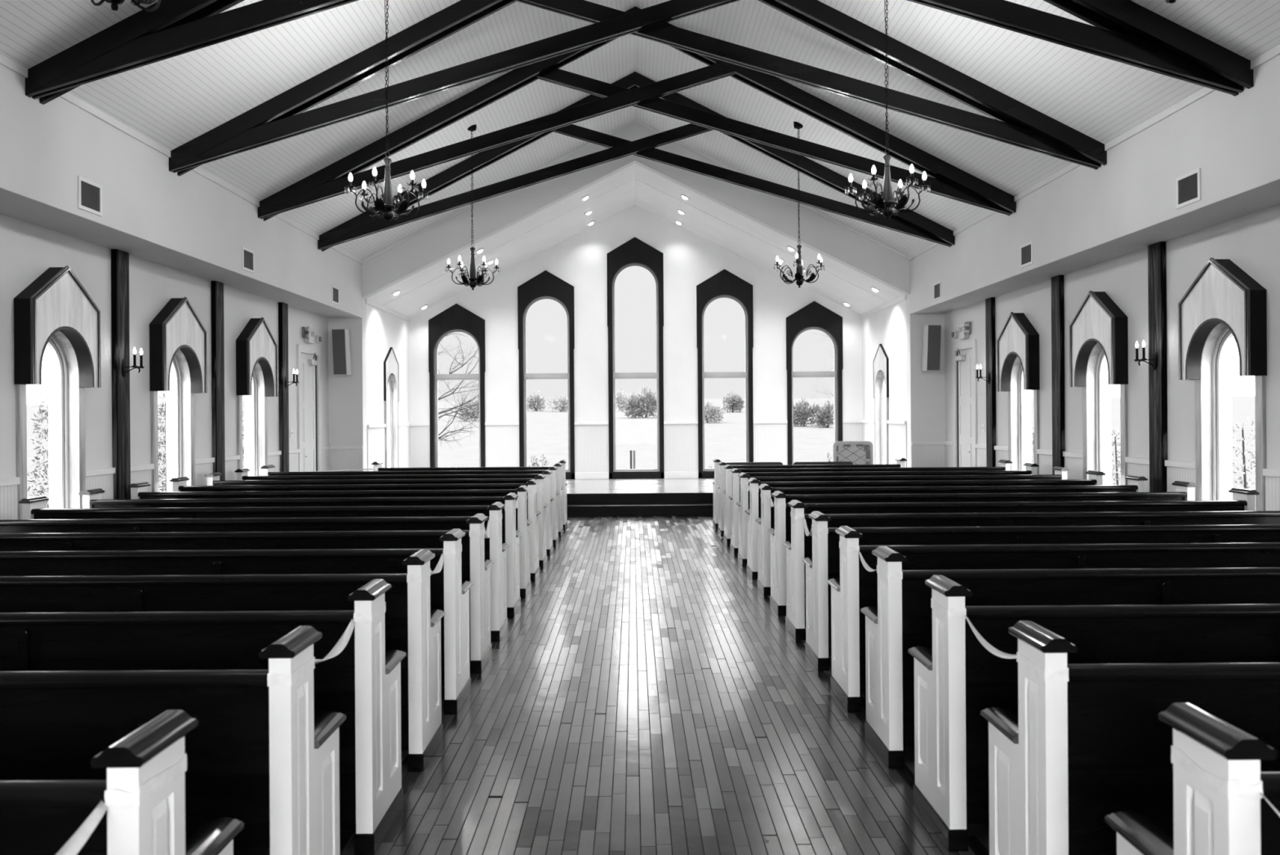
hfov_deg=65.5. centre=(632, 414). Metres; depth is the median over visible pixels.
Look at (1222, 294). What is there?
hood
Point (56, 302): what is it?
hood
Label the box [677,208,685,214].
recessed light
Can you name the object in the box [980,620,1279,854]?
pew
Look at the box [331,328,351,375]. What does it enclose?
wall speaker
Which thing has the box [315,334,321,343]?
fire alarm
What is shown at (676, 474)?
baseboard
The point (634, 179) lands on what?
trim
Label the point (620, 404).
shrub
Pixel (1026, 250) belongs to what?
air vent
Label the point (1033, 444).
climbing shrub
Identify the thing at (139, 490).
pew
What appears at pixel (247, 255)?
air vent
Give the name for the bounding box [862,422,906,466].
panelling
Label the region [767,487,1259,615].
pew
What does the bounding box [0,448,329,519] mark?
panelling
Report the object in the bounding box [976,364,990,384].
wall sconce
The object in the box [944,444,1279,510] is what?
panelling
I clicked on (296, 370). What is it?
candle holder
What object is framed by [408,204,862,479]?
wall
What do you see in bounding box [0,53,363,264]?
trim
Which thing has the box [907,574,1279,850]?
pew
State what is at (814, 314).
hood
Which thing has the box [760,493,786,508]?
ribbon
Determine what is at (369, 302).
trim
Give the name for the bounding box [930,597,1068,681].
ribbon
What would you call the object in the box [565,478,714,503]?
floor
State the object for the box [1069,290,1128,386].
hood
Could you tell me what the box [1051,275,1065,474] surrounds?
wall post
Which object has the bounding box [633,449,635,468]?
post
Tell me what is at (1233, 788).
ribbon
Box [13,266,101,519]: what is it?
window
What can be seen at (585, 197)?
recessed light
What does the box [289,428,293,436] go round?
light switch
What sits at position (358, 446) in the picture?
trim
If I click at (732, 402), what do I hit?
shrub
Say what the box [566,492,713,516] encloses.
steps
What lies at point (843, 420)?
trim
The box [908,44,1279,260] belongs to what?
trim
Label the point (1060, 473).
pew
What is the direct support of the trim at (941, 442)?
attached to the wall at (491, 211)
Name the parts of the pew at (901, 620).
panel, rail, backrest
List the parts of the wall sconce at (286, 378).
plate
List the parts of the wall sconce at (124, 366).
plate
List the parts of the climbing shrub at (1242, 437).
stem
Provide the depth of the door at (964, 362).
15.43 m
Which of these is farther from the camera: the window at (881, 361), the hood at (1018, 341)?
the window at (881, 361)
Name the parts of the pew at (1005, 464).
panel, rail, backrest, panel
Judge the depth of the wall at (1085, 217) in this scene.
9.60 m
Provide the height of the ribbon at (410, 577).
0.076 m
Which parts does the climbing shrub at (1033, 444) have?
stem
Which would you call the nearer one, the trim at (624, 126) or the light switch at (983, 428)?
the light switch at (983, 428)
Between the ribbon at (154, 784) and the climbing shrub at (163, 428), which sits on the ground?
the climbing shrub at (163, 428)
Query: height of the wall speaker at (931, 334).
0.750 m
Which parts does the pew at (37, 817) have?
rail, backrest, panel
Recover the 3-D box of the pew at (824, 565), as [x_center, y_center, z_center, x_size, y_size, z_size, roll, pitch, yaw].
[3.088,1.105,6.506,3.880,0.984,0.500,0,0,0]
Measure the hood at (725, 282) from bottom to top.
1.572 m
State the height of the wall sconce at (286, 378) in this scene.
0.292 m
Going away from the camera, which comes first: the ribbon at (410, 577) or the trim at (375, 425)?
the ribbon at (410, 577)
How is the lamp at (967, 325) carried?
attached to the exit sign at (965, 328)
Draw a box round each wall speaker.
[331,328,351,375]
[921,324,941,371]
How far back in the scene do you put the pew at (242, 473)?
12.34 m
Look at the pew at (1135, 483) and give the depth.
9.75 m
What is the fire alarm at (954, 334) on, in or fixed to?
attached to the wall at (1251, 242)
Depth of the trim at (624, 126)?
16.44 m
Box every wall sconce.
[121,347,144,377]
[284,369,298,389]
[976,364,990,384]
[1133,340,1157,369]
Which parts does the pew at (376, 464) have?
panel, rail, backrest, panel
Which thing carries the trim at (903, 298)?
attached to the wall at (1085, 217)
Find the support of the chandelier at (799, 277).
hanging from the ceiling at (172, 102)
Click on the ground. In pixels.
(547, 430)
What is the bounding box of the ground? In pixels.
[26,395,1255,508]
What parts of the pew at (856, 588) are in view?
panel, rail, backrest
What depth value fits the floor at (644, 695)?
5.00 m
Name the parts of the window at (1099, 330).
frame, casing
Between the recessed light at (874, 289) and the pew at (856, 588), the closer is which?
the pew at (856, 588)
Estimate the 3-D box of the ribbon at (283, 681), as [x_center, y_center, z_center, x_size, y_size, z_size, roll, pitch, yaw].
[-1.000,0.763,3.347,0.075,0.076,1.074,0,0,0]
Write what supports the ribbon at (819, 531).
attached to the pew at (800, 546)
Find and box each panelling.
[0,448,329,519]
[328,448,363,471]
[367,426,410,471]
[410,422,862,471]
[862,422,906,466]
[911,444,945,466]
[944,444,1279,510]
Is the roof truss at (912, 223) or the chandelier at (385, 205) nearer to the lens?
the chandelier at (385, 205)
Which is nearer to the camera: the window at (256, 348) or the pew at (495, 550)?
the pew at (495, 550)
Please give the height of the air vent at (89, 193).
0.260 m
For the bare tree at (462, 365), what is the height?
5.922 m
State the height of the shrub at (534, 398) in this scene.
2.332 m
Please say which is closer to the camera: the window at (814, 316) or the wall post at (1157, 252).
the wall post at (1157, 252)
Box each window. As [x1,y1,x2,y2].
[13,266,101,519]
[149,297,207,491]
[235,317,277,475]
[383,346,399,467]
[428,303,485,466]
[517,270,574,479]
[606,236,664,478]
[696,269,753,478]
[786,301,843,464]
[873,343,888,464]
[996,311,1039,474]
[1069,290,1128,484]
[1177,257,1266,511]
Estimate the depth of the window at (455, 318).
19.90 m
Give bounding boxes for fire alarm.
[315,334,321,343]
[951,330,957,338]
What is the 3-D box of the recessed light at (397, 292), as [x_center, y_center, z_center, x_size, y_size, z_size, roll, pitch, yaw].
[-4.097,-2.114,17.220,0.157,0.092,0.174,0,0,-8]
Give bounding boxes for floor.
[339,515,989,854]
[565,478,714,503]
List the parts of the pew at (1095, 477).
panel, backrest, rail, panel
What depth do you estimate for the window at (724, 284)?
19.90 m
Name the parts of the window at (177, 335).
casing, frame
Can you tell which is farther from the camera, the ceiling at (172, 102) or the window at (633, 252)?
the window at (633, 252)
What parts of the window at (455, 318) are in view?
casing, frame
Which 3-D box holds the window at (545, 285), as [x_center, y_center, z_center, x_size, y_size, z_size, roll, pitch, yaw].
[-1.729,-0.803,19.983,1.126,4.174,0.193,0,0,0]
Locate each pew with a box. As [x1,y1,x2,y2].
[0,502,509,641]
[0,513,493,672]
[0,528,472,714]
[0,548,444,771]
[0,578,406,854]
[0,625,346,854]
[0,709,244,854]
[18,492,521,617]
[79,484,532,597]
[128,479,540,581]
[169,474,547,567]
[204,469,554,555]
[234,466,559,546]
[260,462,564,537]
[371,459,568,529]
[711,457,906,528]
[716,459,1012,536]
[722,462,1039,544]
[728,466,1070,554]
[736,470,1105,565]
[745,475,1147,579]
[755,480,1198,595]
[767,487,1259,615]
[782,499,1279,639]
[802,511,1279,670]
[826,525,1279,711]
[860,546,1279,768]
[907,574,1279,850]
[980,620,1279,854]
[1104,702,1279,854]
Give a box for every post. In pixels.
[111,248,130,499]
[210,280,225,479]
[278,302,288,471]
[630,449,631,468]
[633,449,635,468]
[985,297,995,466]
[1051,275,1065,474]
[1147,241,1167,492]
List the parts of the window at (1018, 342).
frame, casing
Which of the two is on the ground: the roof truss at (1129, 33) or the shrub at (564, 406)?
the shrub at (564, 406)
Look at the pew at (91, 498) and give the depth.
8.89 m
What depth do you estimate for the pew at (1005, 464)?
13.21 m
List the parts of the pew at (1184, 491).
panel, backrest, rail, panel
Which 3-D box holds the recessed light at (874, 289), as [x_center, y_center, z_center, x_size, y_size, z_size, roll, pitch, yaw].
[4.195,-2.171,17.220,0.157,0.092,0.174,0,0,8]
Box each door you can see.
[297,343,321,471]
[952,338,977,466]
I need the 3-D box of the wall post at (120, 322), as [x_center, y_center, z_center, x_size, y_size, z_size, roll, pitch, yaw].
[-5.000,0.026,9.730,0.057,3.256,0.240,0,0,0]
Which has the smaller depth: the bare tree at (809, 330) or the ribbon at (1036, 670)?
the ribbon at (1036, 670)
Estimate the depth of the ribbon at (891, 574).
4.99 m
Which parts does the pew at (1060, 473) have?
panel, backrest, rail, panel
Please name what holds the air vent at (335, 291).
in the wall at (188, 223)
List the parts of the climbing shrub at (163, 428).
stem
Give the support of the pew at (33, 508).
on the floor at (644, 695)
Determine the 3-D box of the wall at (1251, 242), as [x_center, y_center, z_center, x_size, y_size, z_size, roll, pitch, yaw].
[5.285,-0.071,6.555,0.250,3.308,20.310,0,0,0]
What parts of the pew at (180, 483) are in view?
panel, backrest, rail, panel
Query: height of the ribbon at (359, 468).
0.022 m
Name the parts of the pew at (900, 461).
panel, rail, backrest, panel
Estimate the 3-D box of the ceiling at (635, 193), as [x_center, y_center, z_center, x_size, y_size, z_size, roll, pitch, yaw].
[0.042,-3.109,18.410,9.658,2.584,3.540,0,0,0]
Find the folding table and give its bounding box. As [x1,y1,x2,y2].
[832,440,873,464]
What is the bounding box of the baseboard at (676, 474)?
[574,471,698,479]
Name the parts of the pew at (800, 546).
panel, rail, backrest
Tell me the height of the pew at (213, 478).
0.984 m
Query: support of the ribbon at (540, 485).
attached to the pew at (139, 490)
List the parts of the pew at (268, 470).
panel, backrest, rail, panel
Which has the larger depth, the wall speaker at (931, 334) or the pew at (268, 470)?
the wall speaker at (931, 334)
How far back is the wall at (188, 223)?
9.60 m
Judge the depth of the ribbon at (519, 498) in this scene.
8.70 m
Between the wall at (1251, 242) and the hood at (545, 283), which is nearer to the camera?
the wall at (1251, 242)
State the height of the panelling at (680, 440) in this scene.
1.100 m
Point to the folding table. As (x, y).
(858, 452)
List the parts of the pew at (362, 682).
rail, backrest, panel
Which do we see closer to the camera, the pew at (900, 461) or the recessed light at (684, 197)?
the pew at (900, 461)
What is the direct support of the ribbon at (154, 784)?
attached to the pew
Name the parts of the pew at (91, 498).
panel, rail, backrest, panel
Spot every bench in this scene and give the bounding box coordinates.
[725,462,782,465]
[792,461,853,464]
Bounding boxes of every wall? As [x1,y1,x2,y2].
[0,64,409,467]
[0,213,328,508]
[328,122,945,471]
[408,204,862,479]
[862,54,1279,463]
[944,204,1279,500]
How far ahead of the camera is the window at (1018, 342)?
13.38 m
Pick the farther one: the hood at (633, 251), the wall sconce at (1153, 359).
the hood at (633, 251)
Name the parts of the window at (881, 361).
casing, frame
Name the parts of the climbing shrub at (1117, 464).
stem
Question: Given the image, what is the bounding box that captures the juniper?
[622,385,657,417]
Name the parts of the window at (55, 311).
casing, frame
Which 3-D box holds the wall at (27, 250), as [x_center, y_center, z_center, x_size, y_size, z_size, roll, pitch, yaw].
[-5.155,0.002,6.555,0.250,3.308,20.310,0,0,0]
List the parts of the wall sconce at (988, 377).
plate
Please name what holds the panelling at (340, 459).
attached to the wall at (491, 211)
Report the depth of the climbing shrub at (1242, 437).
10.61 m
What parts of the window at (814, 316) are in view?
frame, casing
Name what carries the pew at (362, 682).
on the floor at (644, 695)
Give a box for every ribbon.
[55,752,186,854]
[266,601,386,687]
[301,468,373,471]
[406,543,462,583]
[469,514,502,537]
[504,494,527,511]
[527,482,544,493]
[740,480,758,492]
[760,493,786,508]
[790,511,828,535]
[839,541,902,580]
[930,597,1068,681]
[1171,745,1279,816]
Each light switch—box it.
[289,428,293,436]
[981,423,985,431]
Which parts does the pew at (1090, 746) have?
panel, rail, backrest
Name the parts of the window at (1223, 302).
frame, casing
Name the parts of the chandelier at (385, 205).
bulb, bulb, arm, arm, bulb, arm, cord, chain, stem, arm, bulb, arm, arm, bulb, bulb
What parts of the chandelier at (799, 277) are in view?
arm, arm, arm, cord, stem, chain, arm, arm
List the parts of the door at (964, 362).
panel moulding, panel moulding, panel moulding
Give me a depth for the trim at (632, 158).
16.45 m
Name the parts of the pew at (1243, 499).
panel, backrest, rail, panel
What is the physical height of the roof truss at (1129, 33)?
2.491 m
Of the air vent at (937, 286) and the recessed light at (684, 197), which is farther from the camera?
the recessed light at (684, 197)
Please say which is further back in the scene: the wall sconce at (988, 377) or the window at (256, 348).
the wall sconce at (988, 377)
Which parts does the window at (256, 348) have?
casing, frame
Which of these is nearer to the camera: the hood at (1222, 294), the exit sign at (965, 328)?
the hood at (1222, 294)
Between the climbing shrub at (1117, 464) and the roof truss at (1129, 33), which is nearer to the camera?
the roof truss at (1129, 33)
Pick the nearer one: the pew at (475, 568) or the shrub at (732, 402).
the pew at (475, 568)
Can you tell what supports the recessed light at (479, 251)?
in the ceiling at (635, 193)
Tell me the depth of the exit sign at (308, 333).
15.24 m
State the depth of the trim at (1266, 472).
10.12 m
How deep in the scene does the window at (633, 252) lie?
19.90 m
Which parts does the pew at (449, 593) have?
rail, backrest, panel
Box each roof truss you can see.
[25,0,1253,104]
[168,0,1106,176]
[257,6,1016,221]
[317,71,955,251]
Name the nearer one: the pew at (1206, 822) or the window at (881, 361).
the pew at (1206, 822)
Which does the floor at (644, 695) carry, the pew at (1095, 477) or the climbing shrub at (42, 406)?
the pew at (1095, 477)
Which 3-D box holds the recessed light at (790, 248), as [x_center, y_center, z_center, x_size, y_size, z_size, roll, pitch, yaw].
[2.740,-2.877,17.220,0.157,0.092,0.174,0,0,8]
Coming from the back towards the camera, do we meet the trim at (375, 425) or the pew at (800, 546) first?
the trim at (375, 425)
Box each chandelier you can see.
[90,0,160,11]
[344,0,430,223]
[444,124,500,289]
[773,121,824,288]
[844,0,930,220]
[1115,0,1175,3]
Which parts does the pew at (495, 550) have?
rail, backrest, panel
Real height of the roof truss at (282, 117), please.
2.491 m
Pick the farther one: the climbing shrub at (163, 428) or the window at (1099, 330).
the climbing shrub at (163, 428)
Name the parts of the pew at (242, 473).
panel, backrest, rail, panel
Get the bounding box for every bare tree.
[437,333,551,448]
[806,329,834,442]
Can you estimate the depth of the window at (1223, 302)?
8.77 m
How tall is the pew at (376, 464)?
0.984 m
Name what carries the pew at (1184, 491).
on the floor at (644, 695)
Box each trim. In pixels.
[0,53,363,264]
[0,445,330,486]
[330,444,362,448]
[361,155,910,297]
[362,119,908,263]
[365,298,410,321]
[367,422,411,427]
[382,177,888,306]
[411,419,861,426]
[860,294,906,318]
[861,419,906,424]
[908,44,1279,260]
[911,440,944,444]
[943,440,1279,476]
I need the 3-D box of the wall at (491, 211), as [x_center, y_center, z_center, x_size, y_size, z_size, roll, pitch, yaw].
[0.053,-1.680,16.585,10.690,6.600,0.250,0,0,0]
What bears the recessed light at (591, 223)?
in the ceiling at (635, 193)
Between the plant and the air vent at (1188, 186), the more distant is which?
the plant
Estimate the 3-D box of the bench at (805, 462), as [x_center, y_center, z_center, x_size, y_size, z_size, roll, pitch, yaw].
[2.858,1.150,15.150,0.900,0.896,0.400,0,0,0]
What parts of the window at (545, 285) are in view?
casing, frame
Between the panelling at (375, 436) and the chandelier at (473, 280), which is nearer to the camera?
the chandelier at (473, 280)
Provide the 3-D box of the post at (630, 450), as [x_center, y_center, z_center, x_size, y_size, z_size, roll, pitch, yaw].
[-0.043,1.305,23.400,0.048,0.950,0.040,0,0,0]
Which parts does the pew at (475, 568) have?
rail, backrest, panel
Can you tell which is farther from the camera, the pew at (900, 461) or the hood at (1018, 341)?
the pew at (900, 461)
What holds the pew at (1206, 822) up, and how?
on the floor at (644, 695)
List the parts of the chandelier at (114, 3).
arm, arm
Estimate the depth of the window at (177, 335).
11.07 m
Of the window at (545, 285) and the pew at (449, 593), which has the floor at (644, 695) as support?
the pew at (449, 593)
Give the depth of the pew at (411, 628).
4.59 m
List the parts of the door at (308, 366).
panel moulding, panel moulding, panel moulding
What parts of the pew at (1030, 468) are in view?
panel, rail, backrest, panel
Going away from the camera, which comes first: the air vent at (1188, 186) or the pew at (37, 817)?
the pew at (37, 817)
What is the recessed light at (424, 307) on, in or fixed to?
in the ceiling at (635, 193)
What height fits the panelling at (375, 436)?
1.100 m
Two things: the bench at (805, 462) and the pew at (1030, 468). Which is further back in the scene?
the bench at (805, 462)
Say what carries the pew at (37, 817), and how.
on the floor at (644, 695)
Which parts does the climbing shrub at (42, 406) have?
stem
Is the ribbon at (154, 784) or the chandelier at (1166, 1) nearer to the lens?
the ribbon at (154, 784)
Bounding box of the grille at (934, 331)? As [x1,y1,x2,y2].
[927,324,941,369]
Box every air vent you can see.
[77,175,102,216]
[241,246,254,273]
[331,284,339,305]
[933,280,941,301]
[1020,240,1032,267]
[1175,168,1200,208]
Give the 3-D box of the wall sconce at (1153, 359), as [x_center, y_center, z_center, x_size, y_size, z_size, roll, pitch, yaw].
[5.014,-0.581,9.730,0.168,0.292,0.190,0,0,0]
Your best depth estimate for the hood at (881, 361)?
18.39 m
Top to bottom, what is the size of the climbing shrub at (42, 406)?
2.150 m
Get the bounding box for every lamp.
[302,326,311,339]
[963,321,971,334]
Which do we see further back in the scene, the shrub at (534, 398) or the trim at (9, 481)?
the shrub at (534, 398)
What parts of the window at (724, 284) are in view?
frame, casing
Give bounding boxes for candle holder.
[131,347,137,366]
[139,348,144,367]
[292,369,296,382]
[296,369,298,382]
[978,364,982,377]
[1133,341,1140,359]
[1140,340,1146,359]
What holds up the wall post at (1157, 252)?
attached to the wall at (1251, 242)
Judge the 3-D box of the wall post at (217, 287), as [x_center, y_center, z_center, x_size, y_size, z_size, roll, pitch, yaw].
[-5.000,0.026,12.010,0.057,3.256,0.240,0,0,0]
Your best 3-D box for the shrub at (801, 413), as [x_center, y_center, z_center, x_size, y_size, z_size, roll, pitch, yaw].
[9.537,-0.108,55.835,2.145,1.901,1.502,0,0,25]
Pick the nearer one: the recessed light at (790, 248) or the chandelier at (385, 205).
the chandelier at (385, 205)
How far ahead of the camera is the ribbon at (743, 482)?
10.22 m
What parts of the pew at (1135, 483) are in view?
panel, backrest, rail, panel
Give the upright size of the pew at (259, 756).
0.984 m
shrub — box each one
[26,392,48,508]
[157,392,166,491]
[242,400,244,467]
[458,396,479,421]
[526,389,546,411]
[543,395,568,411]
[615,388,631,411]
[704,399,724,422]
[720,390,745,412]
[793,396,820,426]
[813,400,834,427]
[1031,426,1034,462]
[1111,427,1120,484]
[1231,415,1255,488]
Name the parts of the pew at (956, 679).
panel, rail, backrest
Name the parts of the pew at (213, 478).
panel, backrest, rail, panel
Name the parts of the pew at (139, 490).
panel, rail, backrest, panel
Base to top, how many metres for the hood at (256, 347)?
1.037 m
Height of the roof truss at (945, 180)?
2.491 m
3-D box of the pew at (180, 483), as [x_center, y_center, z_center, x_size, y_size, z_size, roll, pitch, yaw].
[-2.934,1.148,10.836,3.980,0.984,0.500,0,0,0]
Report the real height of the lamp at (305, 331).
0.198 m
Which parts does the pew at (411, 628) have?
rail, backrest, panel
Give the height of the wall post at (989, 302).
3.256 m
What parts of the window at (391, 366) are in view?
frame, casing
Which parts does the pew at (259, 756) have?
rail, backrest, panel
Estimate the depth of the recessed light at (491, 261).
18.43 m
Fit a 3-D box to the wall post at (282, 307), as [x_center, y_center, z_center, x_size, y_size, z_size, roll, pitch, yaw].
[-5.000,0.026,14.270,0.057,3.256,0.240,0,0,0]
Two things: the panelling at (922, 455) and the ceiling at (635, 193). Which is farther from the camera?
the ceiling at (635, 193)
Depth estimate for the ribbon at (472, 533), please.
6.85 m
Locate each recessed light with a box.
[391,289,400,295]
[419,304,427,309]
[475,248,484,253]
[486,259,494,264]
[580,195,589,199]
[583,209,592,214]
[586,220,594,225]
[675,220,683,224]
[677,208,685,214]
[680,194,689,199]
[786,245,795,251]
[843,301,851,306]
[871,286,879,292]
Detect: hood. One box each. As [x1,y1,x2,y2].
[13,266,101,387]
[149,297,207,392]
[235,317,277,396]
[383,346,399,401]
[428,303,485,372]
[517,270,574,349]
[606,236,663,326]
[696,269,753,347]
[786,301,843,369]
[873,343,888,398]
[996,311,1039,391]
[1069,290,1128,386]
[1177,257,1266,379]
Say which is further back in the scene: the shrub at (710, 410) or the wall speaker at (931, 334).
the shrub at (710, 410)
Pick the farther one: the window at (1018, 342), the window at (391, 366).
the window at (391, 366)
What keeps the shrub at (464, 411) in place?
on the ground
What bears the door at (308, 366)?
in the wall at (27, 250)
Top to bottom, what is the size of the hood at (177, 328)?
1.037 m
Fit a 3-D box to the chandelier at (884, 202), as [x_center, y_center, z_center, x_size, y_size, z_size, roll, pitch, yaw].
[2.175,-2.752,8.530,0.628,2.174,0.725,0,0,35]
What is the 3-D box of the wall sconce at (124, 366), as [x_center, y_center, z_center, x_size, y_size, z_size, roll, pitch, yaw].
[-4.892,-0.512,9.730,0.168,0.292,0.190,0,0,0]
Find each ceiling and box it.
[0,0,1279,260]
[364,163,905,317]
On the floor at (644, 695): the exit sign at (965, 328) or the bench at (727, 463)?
the bench at (727, 463)
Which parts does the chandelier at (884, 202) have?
bulb, arm, bulb, bulb, arm, arm, cord, chain, stem, arm, bulb, arm, arm, bulb, bulb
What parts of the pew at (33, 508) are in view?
panel, rail, backrest, panel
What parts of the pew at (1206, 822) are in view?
panel, rail, backrest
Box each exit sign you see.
[302,326,314,343]
[958,321,971,339]
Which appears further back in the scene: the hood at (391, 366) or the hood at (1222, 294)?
the hood at (391, 366)
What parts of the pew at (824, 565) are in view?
panel, rail, backrest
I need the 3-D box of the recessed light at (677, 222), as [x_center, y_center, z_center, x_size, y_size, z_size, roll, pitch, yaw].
[0.904,-3.768,19.500,0.157,0.092,0.174,0,0,8]
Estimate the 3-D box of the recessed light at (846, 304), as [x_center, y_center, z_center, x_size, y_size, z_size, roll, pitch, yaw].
[4.195,-2.171,19.500,0.157,0.092,0.174,0,0,8]
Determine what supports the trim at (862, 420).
attached to the wall at (1085, 217)
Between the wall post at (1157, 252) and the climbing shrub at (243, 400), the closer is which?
the wall post at (1157, 252)
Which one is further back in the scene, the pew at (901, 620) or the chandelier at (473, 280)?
the chandelier at (473, 280)
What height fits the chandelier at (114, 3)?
2.174 m

